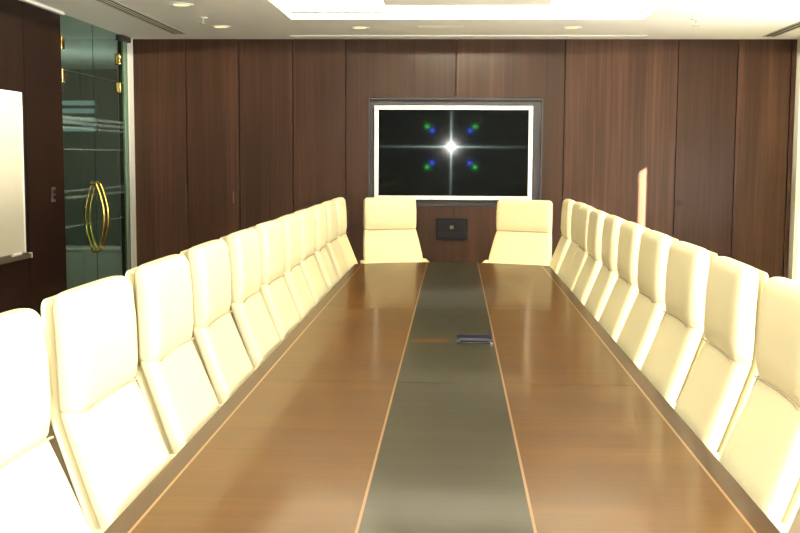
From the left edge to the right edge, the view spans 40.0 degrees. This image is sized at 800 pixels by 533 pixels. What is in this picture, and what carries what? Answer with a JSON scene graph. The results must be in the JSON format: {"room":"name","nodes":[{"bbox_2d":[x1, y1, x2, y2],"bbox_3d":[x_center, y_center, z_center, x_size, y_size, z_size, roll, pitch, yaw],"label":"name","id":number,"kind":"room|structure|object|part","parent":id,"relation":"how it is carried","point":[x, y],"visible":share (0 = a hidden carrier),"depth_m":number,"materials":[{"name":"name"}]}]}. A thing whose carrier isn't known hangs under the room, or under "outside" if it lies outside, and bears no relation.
{"room":"conference room","nodes":[
{"label":"conference room","id":0,"kind":"room"},
{"bbox_2d":[0,0,66,316],"bbox_3d":[-2.977,-0.038,2.789,0.140,2.690,11.655,1,6,3],"label":"wall","id":1,"kind":"structure","parent":0,"point":[30,36],"depth_m":8.02,"materials":[{"name":"brown wood"}]},
{"bbox_2d":[0,89,32,264],"bbox_3d":[-2.684,-0.516,6.496,0.072,1.152,2.437,1,6,3],"label":"whiteboard","id":2,"kind":"object","parent":1,"relation":"attached to","point":[12,187],"visible":0.91,"depth_m":7.50,"materials":[{"name":"beige"}]},
{"bbox_2d":[11,252,21,256],"bbox_3d":[-2.610,-0.081,7.488,0.024,0.024,0.140,1,6,3],"label":"marker pen","id":3,"kind":"object","parent":2,"relation":"on","point":[18,253],"visible":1,"depth_m":7.46,"materials":[{"name":"white paint"}]},
{"bbox_2d":[0,252,32,264],"bbox_3d":[-2.687,0.036,6.558,0.072,0.040,2.422,1,6,3],"label":"tray","id":4,"kind":"object","parent":2,"relation":"on","point":[5,257],"depth_m":7.44,"materials":[{"name":"white paint"}]},
{"bbox_2d":[20,0,64,14],"bbox_3d":[-2.882,-1.365,2.652,0.035,0.021,11.655,1,6,3],"label":"trim","id":5,"kind":"structure","parent":1,"relation":"attached to","point":[31,2],"depth_m":8.03,"materials":[{"name":"white paint"}]},
{"bbox_2d":[51,187,55,201],"bbox_3d":[-2.623,-0.545,8.338,0.013,0.110,0.080,1,6,3],"label":"light switch","id":6,"kind":"object","parent":1,"relation":"attached to","point":[53,189],"visible":1,"depth_m":8.32,"materials":[{"name":"brown"}]},
{"bbox_2d":[61,36,92,75],"bbox_3d":[-2.611,-1.782,8.873,0.050,0.424,0.801,1,6,3],"label":"door hinge","id":7,"kind":"structure","parent":1,"relation":"in","point":[62,37],"depth_m":8.51,"materials":[{"name":"gold metal"}]},
{"bbox_2d":[61,69,104,252],"bbox_3d":[-2.618,-0.446,9.007,0.185,2.246,0.801,1,6,3],"label":"hardware piece","id":8,"kind":"object","parent":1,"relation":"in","point":[62,70],"depth_m":9.35,"materials":[{"name":"gold metal"}]},
{"bbox_3d":[-2.649,-0.419,9.368,0.090,0.603,0.034,1,6,3],"label":"handle","id":9,"kind":"part","parent":8,"relation":"part of","materials":[{"name":"gold metal"}]},
{"bbox_3d":[-2.553,-0.418,9.363,0.090,0.603,0.034,1,6,3],"label":"handle","id":10,"kind":"part","parent":8,"relation":"part of","materials":[{"name":"gold metal"}]},
{"bbox_2d":[62,69,120,245],"bbox_3d":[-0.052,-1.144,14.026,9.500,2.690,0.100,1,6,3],"label":"glass door","id":11,"kind":"structure","parent":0,"point":[87,158],"depth_m":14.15,"materials":[{"name":"green glass"}]},
{"bbox_2d":[88,82,122,250],"bbox_3d":[-2.577,-0.528,9.833,0.185,2.246,0.846,1,6,3],"label":"door handle","id":12,"kind":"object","parent":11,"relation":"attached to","point":[118,85],"depth_m":9.48,"materials":[{"name":"gold metal"}]},
{"bbox_3d":[-2.643,-0.430,9.477,0.090,0.603,0.034,1,6,3],"label":"handle","id":13,"kind":"part","parent":12,"relation":"part of","materials":[{"name":"gold metal"}]},
{"bbox_3d":[-2.548,-0.429,9.472,0.090,0.603,0.034,1,6,3],"label":"handle","id":14,"kind":"part","parent":12,"relation":"part of","materials":[{"name":"gold metal"}]},
{"bbox_2d":[66,245,121,289],"bbox_3d":[-3.626,0.038,12.863,1.140,0.530,0.440,1,6,3],"label":"glass panel","id":15,"kind":"object","parent":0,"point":[83,266],"visible":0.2,"depth_m":12.64,"materials":[{"name":"green glass"}]},
{"bbox_3d":[-3.911,0.041,12.667,0.540,0.420,0.018,1,6,3],"label":"cabinet door","id":16,"kind":"part","parent":15,"relation":"part of","materials":[{"name":"green glass"}]},
{"bbox_3d":[-3.361,0.046,12.640,0.540,0.420,0.018,1,6,3],"label":"cabinet door","id":17,"kind":"part","parent":15,"relation":"part of","materials":[{"name":"green glass"}]},
{"bbox_2d":[96,53,123,82],"bbox_3d":[-2.570,-1.865,9.700,0.050,0.424,0.846,1,6,3],"label":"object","id":18,"kind":"structure","parent":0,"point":[118,57],"depth_m":9.95,"materials":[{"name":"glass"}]},
{"bbox_2d":[33,0,799,68],"bbox_3d":[-1.485,-1.846,5.827,10.425,0.320,18.600,1,6,3],"label":"ceiling","id":19,"kind":"structure","parent":0,"point":[89,28],"depth_m":8.79,"materials":[{"name":"white paint"}]},
{"bbox_2d":[95,0,185,33],"bbox_3d":[-2.177,-1.698,5.942,0.125,0.006,7.930,1,6,3],"label":"ceiling vent","id":20,"kind":"object","parent":19,"relation":"in","point":[114,4],"visible":1,"depth_m":8.61,"materials":[{"name":"grey metal"}]},
{"bbox_2d":[170,3,192,6],"bbox_3d":[-1.583,-1.897,7.970,0.170,0.006,0.170,1,6,3],"label":"recessed light","id":21,"kind":"object","parent":19,"relation":"in","point":[171,4],"visible":1,"depth_m":7.96,"materials":[{"name":"white paint"}]},
{"bbox_2d":[198,17,206,23],"bbox_3d":[-1.565,-1.948,8.719,0.076,0.052,0.076,1,6,3],"label":"sprinkler","id":22,"kind":"object","parent":19,"relation":"attached to","point":[201,18],"visible":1,"depth_m":8.71,"materials":[{"name":"white paint"}]},
{"bbox_2d":[211,25,230,27],"bbox_3d":[-1.515,-2.031,9.322,0.170,0.006,0.170,1,6,3],"label":"recessed light","id":23,"kind":"object","parent":19,"relation":"in","point":[214,26],"visible":1,"depth_m":9.29,"materials":[{"name":"white paint"}]},
{"bbox_2d":[350,26,369,28],"bbox_3d":[-0.342,-2.027,9.344,0.170,0.006,0.170,1,6,3],"label":"recessed light","id":24,"kind":"object","parent":19,"relation":"in","point":[354,27],"visible":1,"depth_m":9.31,"materials":[{"name":"white paint"}]},
{"bbox_2d":[418,26,463,28],"bbox_3d":[0.346,-2.019,9.290,0.380,0.003,0.180,1,6,3],"label":"access panel","id":25,"kind":"object","parent":19,"relation":"attached to","point":[419,27],"visible":1,"depth_m":9.30,"materials":[{"name":"white paint"}]},
{"bbox_2d":[289,35,646,36],"bbox_3d":[0.602,-2.079,9.915,3.210,0.006,0.080,1,6,3],"label":"ceiling vent","id":26,"kind":"object","parent":19,"relation":"in","point":[289,35],"visible":1,"depth_m":9.91,"materials":[{"name":"white metal"}]},
{"bbox_2d":[562,26,581,28],"bbox_3d":[1.445,-2.008,9.256,0.170,0.006,0.170,1,6,3],"label":"recessed light","id":27,"kind":"object","parent":19,"relation":"in","point":[567,27],"visible":1,"depth_m":9.23,"materials":[{"name":"white paint"}]},
{"bbox_2d":[691,18,700,25],"bbox_3d":[2.326,-1.920,8.648,0.076,0.052,0.076,1,6,3],"label":"sprinkler","id":28,"kind":"object","parent":19,"relation":"attached to","point":[694,19],"visible":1,"depth_m":8.64,"materials":[{"name":"grey metal"}]},
{"bbox_2d":[762,22,799,36],"bbox_3d":[3.094,-1.654,5.793,0.110,0.006,8.150,1,6,3],"label":"ceiling vent","id":29,"kind":"object","parent":19,"relation":"in","point":[796,25],"visible":1,"depth_m":9.37,"materials":[{"name":"grey metal"}]},
{"bbox_2d":[46,375,799,532],"bbox_3d":[-1.501,1.040,6.115,10.425,0.100,18.600,1,6,3],"label":"floor","id":30,"kind":"structure","parent":0,"point":[795,526],"depth_m":5.68,"materials":[{"name":"carpet"}]},
{"bbox_2d":[0,308,91,532],"bbox_3d":[-0.511,0.744,2.240,0.779,1.268,0.594,1,6,4],"label":"chair","id":31,"kind":"object","parent":30,"relation":"on","point":[37,496],"visible":1,"depth_m":2.30,"materials":[{"name":"beige leather"}]},
{"bbox_3d":[-0.727,0.664,2.246,0.262,0.545,0.519,1,6,4],"label":"backrest","id":32,"kind":"part","parent":31,"relation":"part of","materials":[{"name":"beige leather"}]},
{"bbox_2d":[41,276,170,532],"bbox_3d":[-0.476,0.679,2.895,0.779,1.268,0.594,1,6,4],"label":"chair","id":33,"kind":"object","parent":30,"relation":"on","point":[111,444],"visible":0.88,"depth_m":2.73,"materials":[{"name":"beige leather"}]},
{"bbox_3d":[-0.530,0.771,2.635,0.406,0.282,0.053,1,6,4],"label":"armrest","id":34,"kind":"part","parent":33,"relation":"part of","materials":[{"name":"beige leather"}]},
{"bbox_3d":[-0.691,0.598,2.902,0.262,0.545,0.519,1,6,4],"label":"backrest","id":35,"kind":"part","parent":33,"relation":"part of","materials":[{"name":"beige leather"}]},
{"bbox_2d":[125,254,219,459],"bbox_3d":[-0.443,0.612,3.573,0.779,1.268,0.594,1,6,3],"label":"chair","id":36,"kind":"object","parent":30,"relation":"on","point":[175,386],"visible":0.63,"depth_m":3.40,"materials":[{"name":"beige leather"}]},
{"bbox_3d":[-0.658,0.531,3.578,0.262,0.545,0.519,1,6,3],"label":"backrest","id":37,"kind":"part","parent":36,"relation":"part of","materials":[{"name":"beige leather"}]},
{"bbox_2d":[180,239,253,406],"bbox_3d":[-0.413,0.545,4.241,0.779,1.268,0.594,1,6,3],"label":"chair","id":38,"kind":"object","parent":30,"relation":"on","point":[218,344],"visible":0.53,"depth_m":4.07,"materials":[{"name":"beige leather"}]},
{"bbox_3d":[-0.629,0.465,4.243,0.262,0.545,0.519,1,6,3],"label":"backrest","id":39,"kind":"part","parent":38,"relation":"part of","materials":[{"name":"beige leather"}]},
{"bbox_2d":[220,228,280,370],"bbox_3d":[-0.379,0.478,4.916,0.779,1.268,0.594,1,6,3],"label":"chair","id":40,"kind":"object","parent":30,"relation":"on","point":[250,315],"visible":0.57,"depth_m":4.74,"materials":[{"name":"beige leather"}]},
{"bbox_3d":[-0.595,0.398,4.919,0.262,0.545,0.519,1,6,3],"label":"backrest","id":41,"kind":"part","parent":40,"relation":"part of","materials":[{"name":"beige leather"}]},
{"bbox_2d":[250,220,300,341],"bbox_3d":[-0.346,0.413,5.569,0.779,1.268,0.594,1,6,4],"label":"chair","id":42,"kind":"object","parent":30,"relation":"on","point":[275,294],"visible":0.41,"depth_m":5.43,"materials":[{"name":"beige leather"}]},
{"bbox_3d":[-0.562,0.332,5.576,0.262,0.545,0.519,1,6,4],"label":"backrest","id":43,"kind":"part","parent":42,"relation":"part of","materials":[{"name":"beige leather"}]},
{"bbox_2d":[274,214,314,320],"bbox_3d":[-0.312,0.349,6.211,0.779,1.268,0.594,1,6,2],"label":"chair","id":44,"kind":"object","parent":30,"relation":"on","point":[294,279],"visible":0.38,"depth_m":6.04,"materials":[{"name":"beige leather"}]},
{"bbox_3d":[-0.527,0.269,6.210,0.262,0.545,0.519,1,6,2],"label":"backrest","id":45,"kind":"part","parent":44,"relation":"part of","materials":[{"name":"beige leather"}]},
{"bbox_2d":[291,209,327,305],"bbox_3d":[-0.282,0.286,6.842,0.779,1.268,0.594,1,6,4],"label":"chair","id":46,"kind":"object","parent":30,"relation":"on","point":[309,267],"visible":0.33,"depth_m":6.72,"materials":[{"name":"beige leather"}]},
{"bbox_3d":[-0.498,0.206,6.848,0.262,0.545,0.519,1,6,4],"label":"backrest","id":47,"kind":"part","parent":46,"relation":"part of","materials":[{"name":"beige leather"}]},
{"bbox_2d":[306,204,338,291],"bbox_3d":[-0.245,0.220,7.504,0.779,1.268,0.594,0,6,2],"label":"chair","id":48,"kind":"object","parent":30,"relation":"on","point":[322,258],"visible":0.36,"depth_m":7.29,"materials":[{"name":"beige leather"}]},
{"bbox_3d":[-0.461,0.141,7.502,0.262,0.545,0.519,0,6,2],"label":"backrest","id":49,"kind":"part","parent":48,"relation":"part of","materials":[{"name":"beige leather"}]},
{"bbox_2d":[321,200,348,279],"bbox_3d":[-0.212,0.152,8.185,0.779,1.268,0.594,1,6,3],"label":"chair","id":50,"kind":"object","parent":30,"relation":"on","point":[333,249],"visible":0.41,"depth_m":8.00,"materials":[{"name":"beige leather"}]},
{"bbox_3d":[-0.427,0.072,8.189,0.262,0.545,0.519,1,6,3],"label":"backrest","id":51,"kind":"part","parent":50,"relation":"part of","materials":[{"name":"beige leather"}]},
{"bbox_2d":[332,197,357,269],"bbox_3d":[-0.176,0.088,8.828,0.779,1.268,0.594,1,6,4],"label":"chair","id":52,"kind":"object","parent":30,"relation":"on","point":[344,244],"visible":0.27,"depth_m":8.73,"materials":[{"name":"beige leather"}]},
{"bbox_3d":[-0.392,0.008,8.835,0.262,0.545,0.519,1,6,4],"label":"backrest","id":53,"kind":"part","parent":52,"relation":"part of","materials":[{"name":"beige leather"}]},
{"bbox_2d":[360,197,428,263],"bbox_3d":[0.010,0.028,9.609,0.636,1.236,0.779,-2,6,-19],"label":"chair","id":54,"kind":"object","parent":30,"relation":"on","point":[390,235],"visible":0.53,"depth_m":9.81,"materials":[{"name":"beige leather"}]},
{"bbox_3d":[-0.060,-0.069,9.805,0.556,0.531,0.262,-2,6,-19],"label":"backrest","id":55,"kind":"part","parent":54,"relation":"part of","materials":[{"name":"beige leather"}]},
{"bbox_2d":[103,262,780,532],"bbox_3d":[0.229,0.706,5.165,1.547,0.772,7.650,1,6,3],"label":"conference table","id":56,"kind":"object","parent":30,"relation":"on","point":[413,397],"visible":1,"depth_m":3.37,"materials":[{"name":"brown wood"}]},
{"bbox_3d":[-0.224,0.340,5.143,0.506,0.001,7.624,1,6,3],"label":"panel","id":57,"kind":"part","parent":56,"relation":"part of","materials":[{"name":"brown wood"}]},
{"bbox_3d":[0.236,0.344,5.128,0.400,0.001,7.639,1,6,3],"label":"panel","id":58,"kind":"part","parent":56,"relation":"part of","materials":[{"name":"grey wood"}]},
{"bbox_3d":[0.344,0.340,5.098,0.135,0.006,0.080,1,6,3],"label":"socket plate","id":59,"kind":"part","parent":56,"relation":"part of","materials":[{"name":"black metal"}]},
{"bbox_3d":[0.690,0.349,5.098,0.495,0.001,7.622,1,6,3],"label":"panel","id":60,"kind":"part","parent":56,"relation":"part of","materials":[{"name":"brown wood"}]},
{"bbox_2d":[482,199,552,265],"bbox_3d":[0.962,0.044,9.555,0.671,1.223,0.779,3,6,27],"label":"chair","id":61,"kind":"object","parent":30,"relation":"on","point":[523,235],"visible":0.55,"depth_m":9.75,"materials":[{"name":"beige leather"}]},
{"bbox_3d":[1.060,-0.049,9.740,0.587,0.526,0.262,3,6,27],"label":"backrest","id":62,"kind":"part","parent":61,"relation":"part of","materials":[{"name":"beige leather"}]},
{"bbox_2d":[549,199,575,273],"bbox_3d":[1.015,0.099,8.790,0.779,1.268,0.594,1,6,3],"label":"chair","id":63,"kind":"object","parent":30,"relation":"on","point":[562,247],"visible":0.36,"depth_m":8.53,"materials":[{"name":"beige leather"}]},
{"bbox_3d":[1.232,0.023,8.770,0.262,0.545,0.519,1,6,3],"label":"backrest","id":64,"kind":"part","parent":63,"relation":"part of","materials":[{"name":"beige leather"}]},
{"bbox_2d":[557,202,591,281],"bbox_3d":[1.004,0.159,8.185,0.779,1.268,0.594,1,6,3],"label":"chair","id":65,"kind":"object","parent":30,"relation":"on","point":[570,253],"visible":0.23,"depth_m":8.14,"materials":[{"name":"beige leather"}]},
{"bbox_3d":[1.221,0.083,8.168,0.262,0.545,0.519,1,6,3],"label":"backrest","id":66,"kind":"part","parent":65,"relation":"part of","materials":[{"name":"beige leather"}]},
{"bbox_2d":[564,205,597,290],"bbox_3d":[0.957,0.218,7.591,0.779,1.268,0.594,1,6,3],"label":"chair","id":67,"kind":"object","parent":30,"relation":"on","point":[579,259],"visible":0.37,"depth_m":7.46,"materials":[{"name":"beige leather"}]},
{"bbox_3d":[1.174,0.142,7.572,0.262,0.545,0.519,1,6,3],"label":"backrest","id":68,"kind":"part","parent":67,"relation":"part of","materials":[{"name":"beige leather"}]},
{"bbox_2d":[572,209,609,304],"bbox_3d":[0.923,0.277,6.997,0.779,1.268,0.594,1,6,4],"label":"chair","id":69,"kind":"object","parent":30,"relation":"on","point":[590,270],"visible":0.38,"depth_m":6.75,"materials":[{"name":"beige leather"}]},
{"bbox_3d":[1.139,0.202,6.976,0.262,0.545,0.519,1,6,4],"label":"backrest","id":70,"kind":"part","parent":69,"relation":"part of","materials":[{"name":"beige leather"}]},
{"bbox_2d":[584,215,626,320],"bbox_3d":[0.894,0.341,6.352,0.779,1.268,0.594,1,6,4],"label":"chair","id":71,"kind":"object","parent":30,"relation":"on","point":[606,278],"visible":0.34,"depth_m":6.11,"materials":[{"name":"beige leather"}]},
{"bbox_3d":[1.111,0.266,6.329,0.262,0.545,0.519,1,6,4],"label":"backrest","id":72,"kind":"part","parent":71,"relation":"part of","materials":[{"name":"beige leather"}]},
{"bbox_2d":[598,221,650,341],"bbox_3d":[0.862,0.407,5.694,0.779,1.268,0.594,1,6,3],"label":"chair","id":73,"kind":"object","parent":30,"relation":"on","point":[621,299],"visible":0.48,"depth_m":5.49,"materials":[{"name":"beige leather"}]},
{"bbox_3d":[1.079,0.332,5.674,0.262,0.545,0.519,1,6,3],"label":"backrest","id":74,"kind":"part","parent":73,"relation":"part of","materials":[{"name":"beige leather"}]},
{"bbox_2d":[616,230,678,369],"bbox_3d":[0.824,0.475,5.006,0.779,1.268,0.594,1,6,3],"label":"chair","id":75,"kind":"object","parent":30,"relation":"on","point":[646,315],"visible":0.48,"depth_m":4.81,"materials":[{"name":"beige leather"}]},
{"bbox_3d":[1.041,0.400,4.989,0.262,0.545,0.519,1,6,3],"label":"backrest","id":76,"kind":"part","parent":75,"relation":"part of","materials":[{"name":"beige leather"}]},
{"bbox_2d":[640,241,717,408],"bbox_3d":[0.791,0.544,4.318,0.779,1.268,0.594,1,6,2],"label":"chair","id":77,"kind":"object","parent":30,"relation":"on","point":[677,344],"visible":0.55,"depth_m":4.12,"materials":[{"name":"beige leather"}]},
{"bbox_3d":[1.008,0.468,4.303,0.262,0.545,0.519,1,6,2],"label":"backrest","id":78,"kind":"part","parent":77,"relation":"part of","materials":[{"name":"beige leather"}]},
{"bbox_2d":[674,256,768,460],"bbox_3d":[0.756,0.611,3.649,0.779,1.268,0.594,1,6,4],"label":"chair","id":79,"kind":"object","parent":30,"relation":"on","point":[720,382],"visible":0.52,"depth_m":3.42,"materials":[{"name":"beige leather"}]},
{"bbox_3d":[0.972,0.535,3.626,0.262,0.545,0.519,1,6,4],"label":"backrest","id":80,"kind":"part","parent":79,"relation":"part of","materials":[{"name":"beige leather"}]},
{"bbox_3d":[0.772,0.704,3.384,0.406,0.282,0.053,1,6,4],"label":"armrest","id":81,"kind":"part","parent":79,"relation":"part of","materials":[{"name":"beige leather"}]},
{"bbox_2d":[719,277,799,532],"bbox_3d":[0.729,0.675,3.001,0.779,1.268,0.594,1,6,3],"label":"chair","id":82,"kind":"object","parent":30,"relation":"on","point":[761,452],"visible":0.81,"depth_m":2.90,"materials":[{"name":"beige leather"}]},
{"bbox_3d":[0.946,0.600,2.980,0.262,0.545,0.519,1,6,3],"label":"backrest","id":83,"kind":"part","parent":82,"relation":"part of","materials":[{"name":"beige leather"}]},
{"bbox_3d":[0.748,0.768,2.737,0.406,0.282,0.053,1,6,3],"label":"armrest","id":84,"kind":"part","parent":82,"relation":"part of","materials":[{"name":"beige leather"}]},
{"bbox_2d":[133,39,796,278],"bbox_3d":[0.551,-0.781,10.419,6.185,2.690,0.120,1,6,3],"label":"wall","id":85,"kind":"structure","parent":0,"point":[633,129],"depth_m":10.29,"materials":[{"name":"brown wood"}]},
{"bbox_2d":[115,35,130,42],"bbox_3d":[-2.544,-2.093,10.117,0.065,0.048,0.270,1,6,3],"label":"trim","id":86,"kind":"structure","parent":85,"relation":"attached to","point":[120,38],"depth_m":10.03,"materials":[{"name":"grey metal"}]},
{"bbox_2d":[118,41,130,276],"bbox_3d":[-2.586,-0.791,10.349,0.065,2.690,0.070,1,6,3],"label":"trim","id":87,"kind":"structure","parent":85,"relation":"attached to","point":[119,42],"depth_m":10.31,"materials":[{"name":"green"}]},
{"bbox_2d":[117,39,136,274],"bbox_3d":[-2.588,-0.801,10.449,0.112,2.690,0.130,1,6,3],"label":"trim","id":88,"kind":"structure","parent":85,"relation":"attached to","point":[129,45],"depth_m":10.40,"materials":[{"name":"white paint"}]},
{"bbox_2d":[436,218,467,239],"bbox_3d":[0.488,-0.355,10.389,0.296,0.200,0.028,1,6,3],"label":"panel","id":89,"kind":"object","parent":85,"relation":"attached to","point":[446,228],"visible":1,"depth_m":10.38,"materials":[{"name":"black plastic"}]},
{"bbox_2d":[374,105,532,199],"bbox_3d":[0.500,-1.070,10.373,1.486,0.884,0.059,1,6,3],"label":"television","id":90,"kind":"object","parent":85,"relation":"attached to","point":[422,152],"visible":0.89,"depth_m":10.35,"materials":[{"name":"black glass"}]},
{"bbox_2d":[368,98,542,206],"bbox_3d":[0.519,-1.075,10.375,1.630,1.008,0.094,1,6,3],"label":"frame","id":91,"kind":"object","parent":85,"relation":"attached to","point":[537,104],"depth_m":10.36,"materials":[{"name":"grey metal"}]},
{"bbox_2d":[788,39,799,281],"bbox_3d":[3.426,-0.075,3.504,0.250,2.690,13.720,1,6,3],"label":"wall","id":92,"kind":"structure","parent":0,"point":[794,233],"depth_m":10.13,"materials":[{"name":"beige paint"}]},
{"bbox_2d":[798,241,799,282],"bbox_3d":[3.700,-0.604,9.429,0.153,2.330,1.330,1,6,3],"label":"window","id":93,"kind":"structure","parent":92,"relation":"in","point":[799,241],"depth_m":10.13,"materials":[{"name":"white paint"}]}
]}

